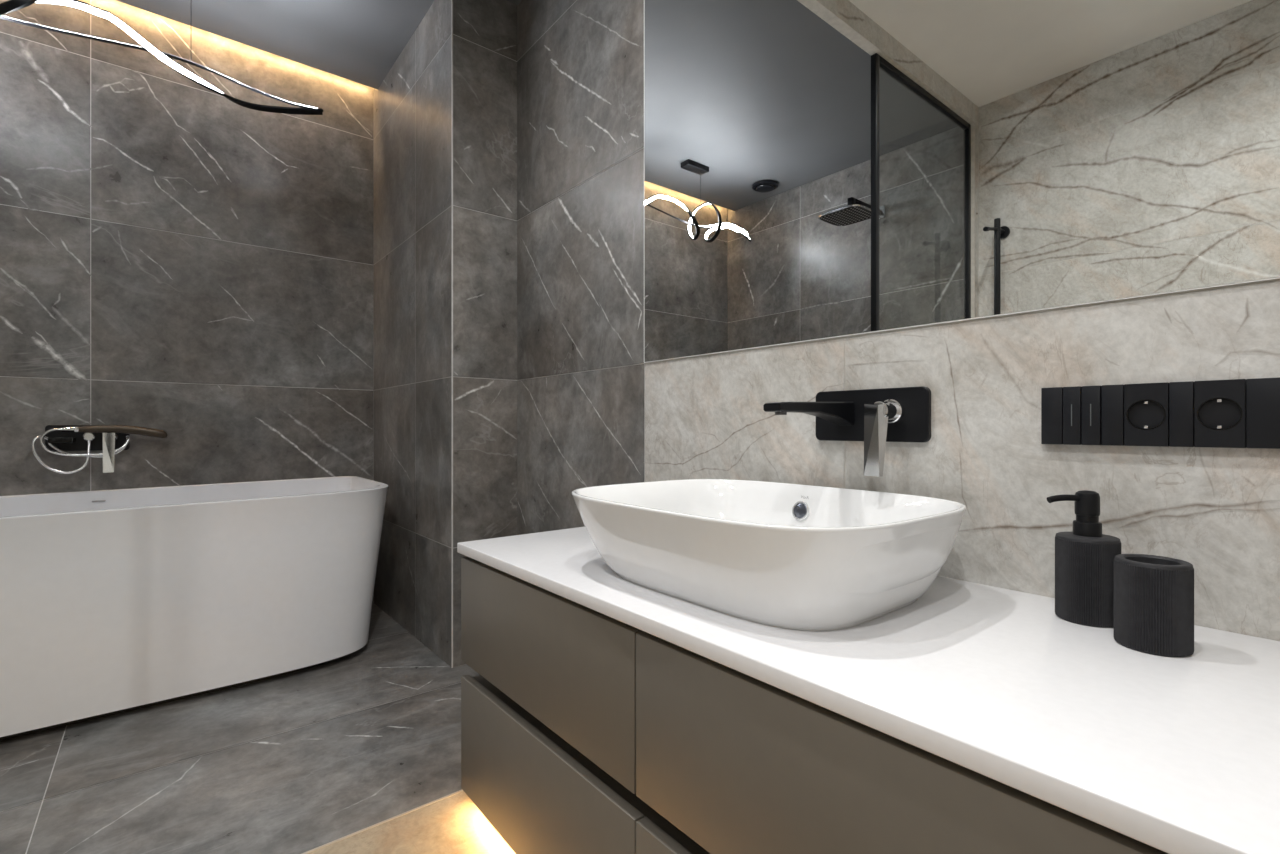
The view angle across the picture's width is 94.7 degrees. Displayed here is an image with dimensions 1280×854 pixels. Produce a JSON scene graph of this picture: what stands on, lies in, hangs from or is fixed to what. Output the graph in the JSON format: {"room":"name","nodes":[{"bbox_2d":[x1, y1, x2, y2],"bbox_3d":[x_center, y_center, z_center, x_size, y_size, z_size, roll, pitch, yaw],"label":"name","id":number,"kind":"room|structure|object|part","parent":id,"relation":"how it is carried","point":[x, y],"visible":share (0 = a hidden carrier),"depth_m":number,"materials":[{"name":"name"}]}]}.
{"room":"bathroom","nodes":[
{"label":"bathroom","id":0,"kind":"room"},
{"bbox_2d":[0,0,372,602],"bbox_3d":[-2.074,-0.467,2.232,1.989,2.620,0.080,0,0,-39],"label":"wall","id":1,"kind":"structure","parent":0,"point":[182,259],"depth_m":2.36,"materials":[{"name":"stone"}]},
{"bbox_2d":[45,425,129,472],"bbox_3d":[-2.013,0.080,2.149,0.230,0.174,0.125,0,0,-39],"label":"mixer","id":2,"kind":"object","parent":1,"relation":"attached to","point":[108,442],"visible":0.65,"depth_m":2.17,"materials":[{"name":"black metal"}]},
{"bbox_3d":[-2.061,0.046,2.105,0.062,0.019,0.117,0,0,-39],"label":"spout","id":3,"kind":"part","parent":2,"relation":"part of","materials":[{"name":"black plastic"}]},
{"bbox_3d":[-2.050,0.041,2.194,0.230,0.095,0.010,0,0,-39],"label":"wall plate","id":4,"kind":"part","parent":2,"relation":"part of","materials":[{"name":"black metal"}]},
{"bbox_3d":[-2.031,0.035,2.176,0.036,0.036,0.042,0,0,-39],"label":"diverter knob","id":5,"kind":"part","parent":2,"relation":"part of","materials":[{"name":"silver metal"}]},
{"bbox_2d":[31,425,166,473],"bbox_3d":[-1.984,0.080,2.181,0.370,0.177,0.051,0,0,-39],"label":"shower","id":6,"kind":"object","parent":2,"relation":"on","point":[127,429],"visible":0.96,"depth_m":2.15,"materials":[{"name":"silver metal"}]},
{"bbox_3d":[-1.935,0.018,2.213,0.252,0.052,0.040,0,0,-39],"label":"shower handle","id":7,"kind":"part","parent":6,"relation":"part of","materials":[{"name":"brown metal"}]},
{"bbox_3d":[-1.956,0.092,2.175,0.037,0.150,0.038,0,0,-39],"label":"lever","id":8,"kind":"part","parent":2,"relation":"part of","materials":[{"name":"silver metal"}]},
{"bbox_2d":[0,601,515,853],"bbox_3d":[-0.689,0.883,0.754,2.280,0.080,4.040,0,0,-39],"label":"floor","id":9,"kind":"structure","parent":0,"point":[299,762],"depth_m":1.44,"materials":[{"name":"tile"}]},
{"bbox_2d":[0,476,387,740],"bbox_3d":[-1.765,0.535,1.954,1.683,0.615,0.734,0,0,-39],"label":"bathtub","id":10,"kind":"object","parent":9,"relation":"on","point":[115,601],"visible":1,"depth_m":1.80,"materials":[{"name":"white ceramic"}]},
{"bbox_2d":[117,0,520,88],"bbox_3d":[-1.397,-1.617,1.596,2.400,0.060,1.625,0,0,-39],"label":"ceiling","id":11,"kind":"structure","parent":0,"point":[359,41],"depth_m":2.34,"materials":[{"name":"grey paint"}]},
{"bbox_2d":[0,0,322,114],"bbox_3d":[-1.778,-1.356,1.834,1.423,0.462,0.150,0,0,-39],"label":"pendant lamp","id":12,"kind":"object","parent":11,"relation":"hanging from","point":[9,6],"visible":1,"depth_m":1.95,"materials":[{"name":"black metal"}]},
{"bbox_2d":[36,0,221,92],"bbox_3d":[-1.779,-1.255,1.832,1.386,0.249,0.140,0,0,-39],"label":"diffuser","id":13,"kind":"object","parent":12,"relation":"attached to","point":[162,56],"depth_m":1.92,"materials":[{"name":"white plastic"}]},
{"bbox_2d":[302,790,462,853],"bbox_3d":[-0.895,0.852,0.976,2.240,0.021,0.006,0,0,-39],"label":"trim","id":14,"kind":"structure","parent":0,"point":[459,791],"depth_m":1.25,"materials":[{"name":"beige metal"}]},
{"bbox_2d":[374,0,450,665],"bbox_3d":[-0.953,-0.467,2.459,0.040,2.620,0.981,0,0,-39],"label":"wall","id":15,"kind":"structure","parent":0,"point":[412,104],"depth_m":2.37,"materials":[{"name":"stone"}]},
{"bbox_2d":[453,0,516,667],"bbox_3d":[-0.564,-0.467,2.165,0.268,2.620,0.040,0,0,-39],"label":"wall","id":16,"kind":"structure","parent":0,"point":[484,31],"depth_m":2.14,"materials":[{"name":"stone"}]},
{"bbox_2d":[451,0,452,667],"bbox_3d":[-0.657,-0.372,2.065,0.004,2.430,0.004,0,0,-39],"label":"trim","id":17,"kind":"structure","parent":16,"relation":"attached to","point":[451,0],"depth_m":2.06,"materials":[{"name":"grey metal"}]},
{"bbox_2d":[517,0,1279,640],"bbox_3d":[0.518,-0.467,1.075,0.080,2.620,3.017,0,0,-39],"label":"wall","id":18,"kind":"structure","parent":0,"point":[591,412],"depth_m":1.20,"materials":[{"name":"stone"}]},
{"bbox_2d":[461,556,1167,853],"bbox_3d":[0.197,0.538,0.990,0.525,0.520,1.234,0,0,-39],"label":"vanity cabinet","id":19,"kind":"object","parent":18,"relation":"attached to","point":[585,730],"visible":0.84,"depth_m":0.77,"materials":[{"name":"grey paint"}]},
{"bbox_3d":[-0.195,0.401,1.071,0.018,0.228,0.615,0,0,-39],"label":"drawer","id":20,"kind":"part","parent":19,"relation":"part of","materials":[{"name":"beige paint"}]},
{"bbox_3d":[-0.195,0.674,1.071,0.018,0.248,0.615,0,0,-39],"label":"drawer","id":21,"kind":"part","parent":19,"relation":"part of","materials":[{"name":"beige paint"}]},
{"bbox_3d":[0.195,0.674,0.590,0.018,0.248,0.615,0,0,-39],"label":"drawer","id":22,"kind":"part","parent":19,"relation":"part of","materials":[{"name":"beige paint"}]},
{"bbox_2d":[457,527,1279,853],"bbox_3d":[0.195,0.267,0.988,0.532,0.022,1.250,0,0,-39],"label":"countertop","id":23,"kind":"structure","parent":19,"relation":"on","point":[1170,755],"depth_m":0.57,"materials":[{"name":"white stone"}]},
{"bbox_2d":[571,479,966,630],"bbox_3d":[0.184,0.186,0.995,0.464,0.140,0.603,0,0,-39],"label":"basin","id":24,"kind":"object","parent":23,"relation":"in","point":[781,555],"visible":1,"depth_m":0.80,"materials":[{"name":"white ceramic"}]},
{"bbox_2d":[1047,490,1120,626],"bbox_3d":[0.593,0.170,0.783,0.078,0.171,0.071,0,0,-39],"label":"soap dispenser","id":25,"kind":"object","parent":23,"relation":"on","point":[1084,556],"visible":0.94,"depth_m":0.77,"materials":[{"name":"black plastic"}]},
{"bbox_2d":[1055,531,1120,626],"bbox_3d":[0.595,0.200,0.785,0.071,0.112,0.071,0,0,-39],"label":"bottle","id":26,"kind":"object","parent":25,"relation":"on","point":[1084,560],"depth_m":0.76,"materials":[{"name":"black ceramic"}]},
{"bbox_2d":[1114,554,1193,656],"bbox_3d":[0.598,0.205,0.688,0.071,0.101,0.071,0,0,-39],"label":"tumbler","id":27,"kind":"object","parent":23,"relation":"on","point":[1154,595],"visible":1,"depth_m":0.66,"materials":[{"name":"black ceramic"}]},
{"bbox_3d":[0.195,0.401,0.590,0.018,0.228,0.615,0,0,-39],"label":"drawer","id":28,"kind":"part","parent":19,"relation":"part of","materials":[{"name":"beige paint"}]},
{"bbox_2d":[763,386,930,476],"bbox_3d":[0.345,0.007,1.042,0.231,0.157,0.228,0,0,-39],"label":"mixer","id":29,"kind":"object","parent":18,"relation":"attached to","point":[875,417],"visible":1,"depth_m":1.05,"materials":[{"name":"black metal"}]},
{"bbox_3d":[0.312,-0.026,1.077,0.223,0.046,0.042,0,0,-39],"label":"spout","id":30,"kind":"part","parent":29,"relation":"part of","materials":[{"name":"black metal"}]},
{"bbox_3d":[0.431,-0.022,1.112,0.010,0.098,0.228,0,0,-39],"label":"wall plate","id":31,"kind":"part","parent":29,"relation":"part of","materials":[{"name":"black metal"}]},
{"bbox_3d":[0.415,0.021,1.038,0.028,0.129,0.036,0,0,-39],"label":"lever","id":32,"kind":"part","parent":29,"relation":"part of","materials":[{"name":"silver metal"}]},
{"bbox_2d":[644,0,1279,362],"bbox_3d":[0.440,-0.911,1.104,0.005,1.468,1.360,0,0,-39],"label":"wall mirror","id":33,"kind":"object","parent":18,"relation":"attached to","point":[814,169],"visible":1,"depth_m":1.01,"materials":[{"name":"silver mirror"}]},
{"bbox_2d":[1041,377,1279,448],"bbox_3d":[0.687,-0.017,0.794,0.011,0.085,0.251,0,0,-39],"label":"panel","id":34,"kind":"object","parent":18,"relation":"attached to","point":[1234,413],"visible":1,"depth_m":0.78,"materials":[{"name":"black plastic"}]},
{"bbox_2d":[1063,386,1081,444],"bbox_3d":[0.630,-0.017,0.861,0.006,0.085,0.021,0,0,-39],"label":"rocker switch","id":35,"kind":"object","parent":34,"relation":"attached to","point":[1072,396],"depth_m":0.86,"materials":[{"name":"black plastic"}]},
{"bbox_2d":[1082,385,1100,444],"bbox_3d":[0.645,-0.017,0.843,0.007,0.085,0.022,0,0,-39],"label":"rocker switch","id":36,"kind":"object","parent":34,"relation":"attached to","point":[1091,395],"depth_m":0.84,"materials":[{"name":"black plastic"}]},
{"bbox_3d":[0.689,-0.017,0.796,0.006,0.084,0.250,0,0,-39],"label":"frame","id":37,"kind":"part","parent":34,"relation":"part of","materials":[{"name":"black plastic"}]}
]}

